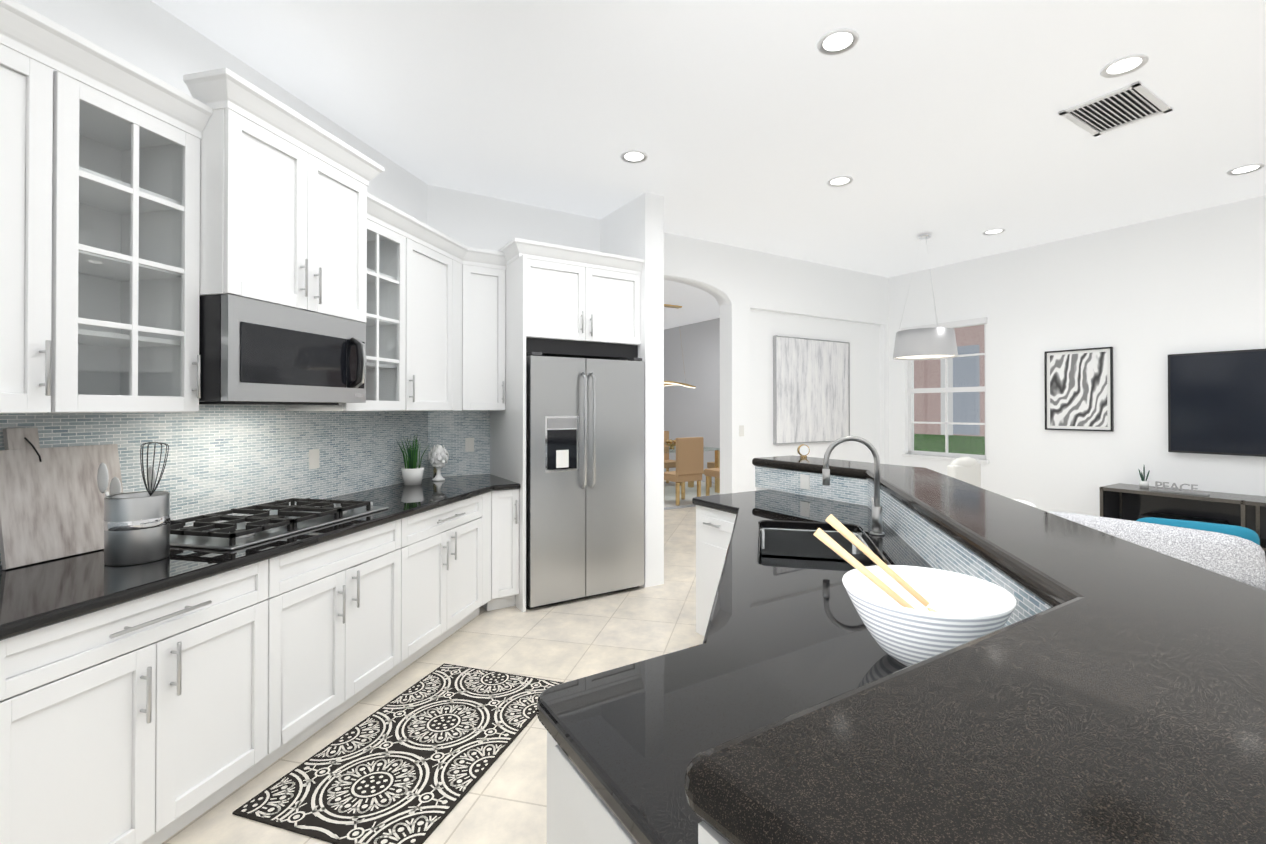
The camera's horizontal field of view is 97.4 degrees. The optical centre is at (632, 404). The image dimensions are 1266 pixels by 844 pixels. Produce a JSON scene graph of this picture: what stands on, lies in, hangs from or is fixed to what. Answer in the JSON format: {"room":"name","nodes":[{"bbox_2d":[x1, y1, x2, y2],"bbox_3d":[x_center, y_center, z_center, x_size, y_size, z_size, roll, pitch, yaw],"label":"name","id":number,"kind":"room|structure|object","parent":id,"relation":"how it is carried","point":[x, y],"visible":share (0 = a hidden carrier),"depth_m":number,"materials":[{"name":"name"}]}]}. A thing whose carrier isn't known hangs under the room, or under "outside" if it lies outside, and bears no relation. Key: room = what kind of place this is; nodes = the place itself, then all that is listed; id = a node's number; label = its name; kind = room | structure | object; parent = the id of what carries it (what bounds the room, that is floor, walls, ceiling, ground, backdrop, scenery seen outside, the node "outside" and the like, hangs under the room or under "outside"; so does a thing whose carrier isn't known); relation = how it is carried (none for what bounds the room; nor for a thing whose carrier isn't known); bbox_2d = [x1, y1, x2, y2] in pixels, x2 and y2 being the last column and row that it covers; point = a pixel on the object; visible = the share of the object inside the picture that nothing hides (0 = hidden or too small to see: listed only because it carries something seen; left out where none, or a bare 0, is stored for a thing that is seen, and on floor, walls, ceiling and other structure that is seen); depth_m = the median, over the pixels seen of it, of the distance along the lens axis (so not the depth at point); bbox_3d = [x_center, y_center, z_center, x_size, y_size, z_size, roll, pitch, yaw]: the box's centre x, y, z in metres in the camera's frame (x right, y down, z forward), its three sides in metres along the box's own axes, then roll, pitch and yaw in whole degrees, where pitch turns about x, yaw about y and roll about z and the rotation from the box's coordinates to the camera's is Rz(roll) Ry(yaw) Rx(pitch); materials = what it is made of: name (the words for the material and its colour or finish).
{"room":"kitchen","nodes":[
{"label":"kitchen","id":0,"kind":"room"},
{"bbox_2d":[15,0,427,526],"bbox_3d":[-2.068,-0.137,2.780,0.140,3.220,3.429,0,0,13],"label":"wall","id":1,"kind":"structure","parent":0,"point":[154,39],"depth_m":2.50,"materials":[{"name":"white paint"}]},
{"bbox_2d":[0,36,63,419],"bbox_3d":[-2.089,-0.520,1.513,0.402,1.093,0.592,0,0,13],"label":"upper cabinet","id":2,"kind":"object","parent":1,"relation":"attached to","point":[31,93],"depth_m":1.70,"materials":[{"name":"white wood"}]},
{"bbox_2d":[64,64,207,419],"bbox_3d":[-1.967,-0.517,2.029,0.402,1.093,0.468,0,0,13],"label":"upper cabinet","id":3,"kind":"object","parent":1,"relation":"attached to","point":[132,170],"depth_m":2.15,"materials":[{"name":"white wood"}]},
{"bbox_2d":[120,72,371,315],"bbox_3d":[-1.756,-0.858,2.627,0.534,0.846,0.790,0,0,13],"label":"upper cabinet","id":4,"kind":"object","parent":1,"relation":"attached to","point":[286,206],"depth_m":2.39,"materials":[{"name":"white wood"}]},
{"bbox_2d":[200,288,379,403],"bbox_3d":[-1.714,-0.223,2.613,0.579,0.419,0.776,0,0,13],"label":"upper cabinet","id":5,"kind":"object","parent":1,"relation":"attached to","point":[272,324],"depth_m":2.43,"materials":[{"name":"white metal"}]},
{"bbox_2d":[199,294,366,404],"bbox_3d":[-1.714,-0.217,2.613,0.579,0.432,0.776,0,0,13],"label":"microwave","id":6,"kind":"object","parent":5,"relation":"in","point":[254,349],"depth_m":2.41,"materials":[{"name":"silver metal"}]},
{"bbox_2d":[280,216,411,415],"bbox_3d":[-1.672,-0.509,3.274,0.402,1.093,0.512,0,0,13],"label":"upper cabinet","id":7,"kind":"object","parent":1,"relation":"attached to","point":[391,248],"depth_m":3.44,"materials":[{"name":"white wood"}]},
{"bbox_2d":[408,236,459,411],"bbox_3d":[-1.537,-0.506,3.845,0.402,1.093,0.661,0,0,13],"label":"upper cabinet","id":8,"kind":"object","parent":1,"relation":"attached to","point":[433,275],"depth_m":3.78,"materials":[{"name":"white wood"}]},
{"bbox_2d":[162,480,703,843],"bbox_3d":[1.756,1.534,4.598,15.000,0.100,17.500,0,0,-32],"label":"floor","id":9,"kind":"structure","parent":0,"point":[503,800],"depth_m":3.17,"materials":[{"name":"tile"}]},
{"bbox_2d":[132,720,311,843],"bbox_3d":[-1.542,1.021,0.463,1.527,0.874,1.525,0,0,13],"label":"toe kick","id":10,"kind":"object","parent":9,"relation":"on","point":[159,834],"depth_m":2.04,"materials":[{"name":"white wood"}]},
{"bbox_2d":[312,656,403,734],"bbox_3d":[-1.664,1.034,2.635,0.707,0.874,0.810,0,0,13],"label":"toe kick","id":11,"kind":"object","parent":9,"relation":"on","point":[341,706],"depth_m":2.70,"materials":[{"name":"white wood"}]},
{"bbox_2d":[232,663,563,843],"bbox_3d":[-0.901,1.466,2.466,0.740,0.008,1.220,0,0,17],"label":"rug","id":12,"kind":"object","parent":9,"relation":"on","point":[414,763],"visible":1,"depth_m":2.27,"materials":[{"name":"black fabric"}]},
{"bbox_2d":[404,596,491,667],"bbox_3d":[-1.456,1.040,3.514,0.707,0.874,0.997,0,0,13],"label":"toe kick","id":13,"kind":"object","parent":9,"relation":"on","point":[428,645],"depth_m":3.47,"materials":[{"name":"white wood"}]},
{"bbox_2d":[492,580,515,609],"bbox_3d":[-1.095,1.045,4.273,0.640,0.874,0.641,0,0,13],"label":"toe kick","id":14,"kind":"object","parent":9,"relation":"on","point":[506,597],"depth_m":4.02,"materials":[{"name":"white wood"}]},
{"bbox_2d":[452,238,639,611],"bbox_3d":[-0.576,0.148,4.586,1.217,2.672,1.282,0,0,13],"label":"tall cabinet","id":15,"kind":"object","parent":9,"relation":"on","point":[542,325],"depth_m":4.20,"materials":[{"name":"white wood"}]},
{"bbox_2d":[0,476,643,843],"bbox_3d":[-1.247,0.574,2.127,1.750,0.039,4.884,0,0,13],"label":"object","id":16,"kind":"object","parent":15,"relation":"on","point":[129,693],"depth_m":2.01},
{"bbox_2d":[0,428,122,569],"bbox_3d":[-2.094,0.317,2.047,0.098,0.471,0.370,0,0,13],"label":"cutting board","id":17,"kind":"object","parent":16,"relation":"on","point":[52,503],"visible":0.88,"depth_m":1.99,"materials":[{"name":"brown wood"}]},
{"bbox_2d":[97,442,170,565],"bbox_3d":[-1.820,0.343,2.002,0.280,0.418,0.179,0,0,13],"label":"utensil holder","id":18,"kind":"object","parent":16,"relation":"on","point":[136,527],"visible":1,"depth_m":1.94,"materials":[{"name":"silver metal"}]},
{"bbox_2d":[170,498,388,549],"bbox_3d":[-1.674,0.525,2.614,0.525,0.062,0.910,0,0,13],"label":"cooktop","id":19,"kind":"object","parent":16,"relation":"in","point":[234,532],"depth_m":2.44,"materials":[{"name":"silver metal"}]},
{"bbox_2d":[398,435,426,484],"bbox_3d":[-1.568,0.385,3.952,0.203,0.360,0.185,0,0,13],"label":"plant pot","id":20,"kind":"object","parent":16,"relation":"on","point":[412,473],"visible":1,"depth_m":3.93,"materials":[{"name":"white ceramic"}]},
{"bbox_2d":[428,444,448,480],"bbox_3d":[-1.457,0.431,4.177,0.145,0.270,0.149,0,0,13],"label":"artichoke","id":21,"kind":"object","parent":16,"relation":"on","point":[438,456],"visible":1,"depth_m":4.14,"materials":[{"name":"white ceramic"}]},
{"bbox_2d":[526,352,643,609],"bbox_3d":[-0.523,0.553,4.556,1.228,1.862,1.228,0,0,13],"label":"fridge","id":22,"kind":"object","parent":15,"relation":"in","point":[585,411],"depth_m":4.18,"materials":[{"name":"silver metal"}]},
{"bbox_2d":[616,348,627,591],"bbox_3d":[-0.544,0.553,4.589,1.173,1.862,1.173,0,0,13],"label":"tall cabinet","id":23,"kind":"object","parent":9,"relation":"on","point":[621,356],"depth_m":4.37,"materials":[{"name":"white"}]},
{"bbox_2d":[628,352,643,588],"bbox_3d":[-0.150,0.551,4.375,0.418,1.862,0.418,0,0,13],"label":"tall cabinet","id":24,"kind":"object","parent":9,"relation":"on","point":[635,364],"depth_m":4.44,"materials":[{"name":"white wood"}]},
{"bbox_2d":[537,492,740,843],"bbox_3d":[0.633,0.935,2.043,1.101,1.066,3.765,0,0,13],"label":"kitchen island","id":25,"kind":"object","parent":9,"relation":"on","point":[611,734],"depth_m":0.97,"materials":[{"name":"stone"}]},
{"bbox_2d":[761,529,876,570],"bbox_3d":[0.739,0.695,2.258,0.440,0.350,0.800,0,0,13],"label":"sink","id":26,"kind":"object","parent":25,"relation":"in","point":[780,548],"depth_m":2.37,"materials":[{"name":"black metal"}]},
{"bbox_2d":[649,456,1265,843],"bbox_3d":[0.929,0.381,2.085,1.019,0.055,3.935,0,0,13],"label":"island countertop","id":27,"kind":"structure","parent":25,"relation":"on","point":[1121,698],"depth_m":0.71,"materials":[{"name":"black stone"}]},
{"bbox_2d":[797,444,809,457],"bbox_3d":[1.185,0.319,3.868,0.080,0.090,0.026,0,0,-7],"label":"clock","id":28,"kind":"object","parent":27,"relation":"on","point":[803,450],"visible":1,"depth_m":3.86,"materials":[{"name":"gold metal"}]},
{"bbox_2d":[822,436,884,535],"bbox_3d":[0.958,0.344,2.429,0.255,0.423,0.101,0,0,13],"label":"faucet","id":29,"kind":"object","parent":27,"relation":"on","point":[877,521],"depth_m":2.39,"materials":[{"name":"silver metal"}]},
{"bbox_2d":[813,514,1016,665],"bbox_3d":[0.598,0.408,1.204,0.387,0.279,0.330,0,0,13],"label":"salad bowl","id":30,"kind":"object","parent":27,"relation":"on","point":[910,615],"visible":0.85,"depth_m":1.21,"materials":[{"name":"white ceramic"}]},
{"bbox_2d":[664,480,719,509],"bbox_3d":[0.665,1.508,9.507,3.000,0.011,2.400,0,0,-32],"label":"dining rug","id":31,"kind":"object","parent":9,"relation":"on","point":[670,495],"visible":0.14,"depth_m":9.39,"materials":[{"name":"grey fabric"}]},
{"bbox_2d":[664,431,680,485],"bbox_3d":[0.594,1.005,10.482,0.480,1.007,0.510,0,0,-32],"label":"dining chair","id":32,"kind":"object","parent":31,"relation":"on","point":[668,463],"visible":0.33,"depth_m":10.71,"materials":[{"name":"brown leather"}]},
{"bbox_2d":[664,437,703,505],"bbox_3d":[0.737,0.992,8.538,0.480,1.007,0.510,0,0,-32],"label":"dining chair","id":33,"kind":"object","parent":31,"relation":"on","point":[689,458],"visible":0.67,"depth_m":8.32,"materials":[{"name":"brown wood"}]},
{"bbox_2d":[664,447,719,492],"bbox_3d":[0.665,1.129,9.509,1.700,0.747,1.000,0,0,-32],"label":"dining table","id":34,"kind":"object","parent":31,"relation":"on","point":[717,479],"visible":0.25,"depth_m":9.53,"materials":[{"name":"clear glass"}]},
{"bbox_2d":[664,439,675,448],"bbox_3d":[0.665,0.673,9.512,0.340,0.162,0.340,0,0,-32],"label":"bowl","id":35,"kind":"object","parent":34,"relation":"on","point":[671,443],"visible":0.81,"depth_m":9.45,"materials":[{"name":"gold metal"}]},
{"bbox_2d":[707,462,714,486],"bbox_3d":[1.699,1.002,10.148,0.510,1.007,0.480,0,0,-32],"label":"dining chair","id":36,"kind":"object","parent":31,"relation":"on","point":[710,464],"visible":0.06,"depth_m":10.15,"materials":[{"name":"brown leather"}]},
{"bbox_2d":[704,468,719,495],"bbox_3d":[1.503,0.995,9.010,0.480,1.007,0.510,0,0,-32],"label":"dining chair","id":37,"kind":"object","parent":31,"relation":"on","point":[711,472],"visible":0.15,"depth_m":9.05,"materials":[{"name":"brown wood"}]},
{"bbox_2d":[947,457,980,487],"bbox_3d":[3.431,0.994,5.411,0.500,0.950,0.518,0,0,-32],"label":"chair","id":38,"kind":"object","parent":9,"relation":"on","point":[966,469],"visible":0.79,"depth_m":5.53,"materials":[{"name":"white fabric"}]},
{"bbox_2d":[1013,499,1265,589],"bbox_3d":[2.606,1.037,3.421,0.984,0.879,2.290,0,0,-32],"label":"sofa","id":39,"kind":"object","parent":9,"relation":"on","point":[1235,552],"visible":0.23,"depth_m":2.75,"materials":[{"name":"white fabric"}]},
{"bbox_2d":[1100,483,1265,557],"bbox_3d":[4.998,1.119,4.498,0.470,0.730,1.820,0,0,-32],"label":"tv console","id":40,"kind":"object","parent":9,"relation":"on","point":[1131,502],"visible":0.35,"depth_m":4.91,"materials":[{"name":"black wood"}]},
{"bbox_2d":[1139,466,1149,487],"bbox_3d":[4.676,0.647,5.090,0.072,0.220,0.072,0,0,-32],"label":"potted plant","id":41,"kind":"object","parent":40,"relation":"on","point":[1143,483],"visible":1,"depth_m":5.08,"materials":[{"name":"white ceramic"}]},
{"bbox_2d":[1150,489,1209,495],"bbox_3d":[4.695,0.749,4.783,0.070,0.012,0.360,0,0,-32],"label":"peace sign","id":42,"kind":"object","parent":40,"relation":"on","point":[1182,492],"visible":1,"depth_m":4.77,"materials":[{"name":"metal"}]},
{"bbox_2d":[1155,481,1197,492],"bbox_3d":[4.689,0.708,4.802,0.016,0.070,0.269,0,0,-32],"label":"peace sign","id":43,"kind":"object","parent":42,"relation":"on","point":[1175,487],"visible":1,"depth_m":4.81,"materials":[{"name":"silver metal"}]},
{"bbox_2d":[424,412,451,479],"bbox_3d":[-1.402,0.297,4.496,0.360,0.545,0.360,0,0,13],"label":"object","id":44,"kind":"object","parent":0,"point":[437,425],"depth_m":4.40,"materials":[{"name":"grey tile"}]},
{"bbox_2d":[600,192,663,587],"bbox_3d":[-0.024,-0.124,4.906,0.183,3.220,0.771,0,0,-32],"label":"wall","id":45,"kind":"structure","parent":0,"point":[633,228],"depth_m":4.58,"materials":[{"name":"white paint"}]},
{"bbox_2d":[632,257,643,343],"bbox_3d":[-0.157,-0.844,4.466,0.370,0.691,0.370,0,0,13],"label":"upper cabinet","id":46,"kind":"object","parent":45,"relation":"attached to","point":[637,264],"depth_m":4.57,"materials":[{"name":"white wood"}]},
{"bbox_2d":[427,185,888,493],"bbox_3d":[0.884,-0.117,6.036,6.305,3.220,0.200,0,0,-32],"label":"wall","id":47,"kind":"structure","parent":0,"point":[762,299],"depth_m":6.27,"materials":[{"name":"white paint"}]},
{"bbox_2d":[440,248,451,255],"bbox_3d":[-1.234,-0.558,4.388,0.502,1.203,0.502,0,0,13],"label":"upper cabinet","id":48,"kind":"object","parent":47,"relation":"attached to","point":[449,250],"depth_m":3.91,"materials":[{"name":"white wood"}]},
{"bbox_2d":[739,425,743,435],"bbox_3d":[1.189,0.284,6.100,0.070,0.120,0.006,0,0,-32],"label":"electrical outlet plate","id":49,"kind":"object","parent":47,"relation":"attached to","point":[741,430],"visible":0.5,"depth_m":6.08,"materials":[{"name":"white plastic"}]},
{"bbox_2d":[773,335,849,443],"bbox_3d":[2.199,-0.172,6.785,1.320,1.260,0.042,0,0,-32],"label":"canvas art","id":50,"kind":"object","parent":47,"relation":"attached to","point":[811,390],"visible":0.85,"depth_m":6.74,"materials":[{"name":"white fabric"}]},
{"bbox_2d":[664,318,719,481],"bbox_3d":[2.106,-0.090,10.267,0.140,3.220,5.717,0,0,-32],"label":"wall","id":51,"kind":"structure","parent":0,"point":[691,412],"depth_m":11.49,"materials":[{"name":"grey paint"}]},
{"bbox_2d":[151,0,1265,328],"bbox_3d":[1.756,-1.786,4.619,15.000,0.100,17.500,0,0,-32],"label":"ceiling","id":52,"kind":"structure","parent":0,"point":[753,124],"depth_m":3.26,"materials":[{"name":"white paint"}]},
{"bbox_2d":[621,150,647,163],"bbox_3d":[0.008,-1.734,3.891,0.189,0.011,0.189,0,0,-32],"label":"recessed light","id":53,"kind":"object","parent":52,"relation":"in","point":[632,156],"depth_m":3.89,"materials":[{"name":"white"}]},
{"bbox_2d":[664,304,681,312],"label":"ring chandelier","id":54,"kind":"object","parent":52,"relation":"hanging from","point":[665,305],"depth_m":9.48,"materials":[{"name":"gold metal"}]},
{"bbox_2d":[664,381,695,387],"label":"ring chandelier","id":55,"kind":"object","parent":52,"relation":"hanging from","point":[669,383],"depth_m":9.30,"materials":[{"name":"gold metal"}]},
{"bbox_2d":[817,28,858,54],"bbox_3d":[0.983,-1.742,2.673,0.189,0.011,0.189,0,0,-32],"label":"recessed light","id":56,"kind":"object","parent":52,"relation":"in","point":[838,41],"depth_m":2.67,"materials":[{"name":"white"}]},
{"bbox_2d":[827,176,852,186],"bbox_3d":[1.604,-1.731,4.313,0.189,0.011,0.189,0,0,-32],"label":"recessed light","id":57,"kind":"object","parent":52,"relation":"in","point":[839,181],"depth_m":4.32,"materials":[{"name":"white"}]},
{"bbox_2d":[893,233,957,359],"bbox_3d":[2.961,-1.104,5.652,0.590,1.250,0.590,0,0,-32],"label":"pendant lamp","id":58,"kind":"object","parent":52,"relation":"hanging from","point":[935,343],"visible":1,"depth_m":5.44,"materials":[{"name":"fabric"},{"name":"metal"}]},
{"bbox_2d":[983,228,1004,234],"bbox_3d":[3.595,-1.724,5.542,0.189,0.011,0.189,0,0,-32],"label":"recessed light","id":59,"kind":"object","parent":52,"relation":"in","point":[999,230],"depth_m":5.53,"materials":[{"name":"white plastic"}]},
{"bbox_2d":[1058,81,1172,136],"bbox_3d":[2.852,-1.737,3.291,0.530,0.013,0.370,0,0,-32],"label":"ceiling vent","id":60,"kind":"object","parent":52,"relation":"in","point":[1129,104],"visible":0.96,"depth_m":3.28,"materials":[{"name":"white metal"}]},
{"bbox_2d":[1100,54,1148,77],"bbox_3d":[2.525,-1.740,2.860,0.189,0.011,0.189,0,0,-32],"label":"recessed light","id":61,"kind":"object","parent":52,"relation":"in","point":[1125,65],"depth_m":2.86,"materials":[{"name":"white plastic"}]},
{"bbox_2d":[1227,163,1264,175],"bbox_3d":[4.510,-1.733,4.098,0.189,0.011,0.189,0,0,-32],"label":"recessed light","id":62,"kind":"object","parent":52,"relation":"in","point":[1246,169],"depth_m":4.10,"materials":[{"name":"white plastic"}]},
{"bbox_2d":[888,195,1265,515],"bbox_3d":[5.694,-0.129,4.056,0.200,3.220,8.623,0,0,-32],"label":"wall","id":63,"kind":"structure","parent":0,"point":[1144,300],"depth_m":5.53,"materials":[{"name":"white paint"}]},
{"bbox_2d":[901,317,988,462],"bbox_3d":[3.897,-0.169,6.919,0.250,1.685,1.060,0,0,-32],"label":"window","id":64,"kind":"structure","parent":63,"relation":"in","point":[912,452],"depth_m":6.90,"materials":[{"name":"white"}]},
{"bbox_2d":[1044,347,1113,431],"bbox_3d":[4.546,-0.154,5.689,0.030,0.830,0.572,0,0,-32],"label":"art","id":65,"kind":"object","parent":63,"relation":"attached to","point":[1078,389],"visible":0.9,"depth_m":5.68,"materials":[{"name":"printed paper"},{"name":"black plastic"}]},
{"bbox_2d":[1168,349,1265,456],"bbox_3d":[5.292,-0.019,4.428,0.083,0.885,1.520,0,0,-32],"label":"screen","id":66,"kind":"object","parent":63,"relation":"attached to","point":[1216,402],"visible":1,"depth_m":4.78,"materials":[{"name":"black plastic"}]},
{"label":"outside","id":67,"kind":"structure","parent":0,"visible":0},
{"bbox_2d":[914,325,984,454],"bbox_3d":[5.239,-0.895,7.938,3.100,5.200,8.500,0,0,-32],"label":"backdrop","id":68,"kind":"structure","parent":67,"point":[934,376],"depth_m":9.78,"materials":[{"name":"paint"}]}
]}

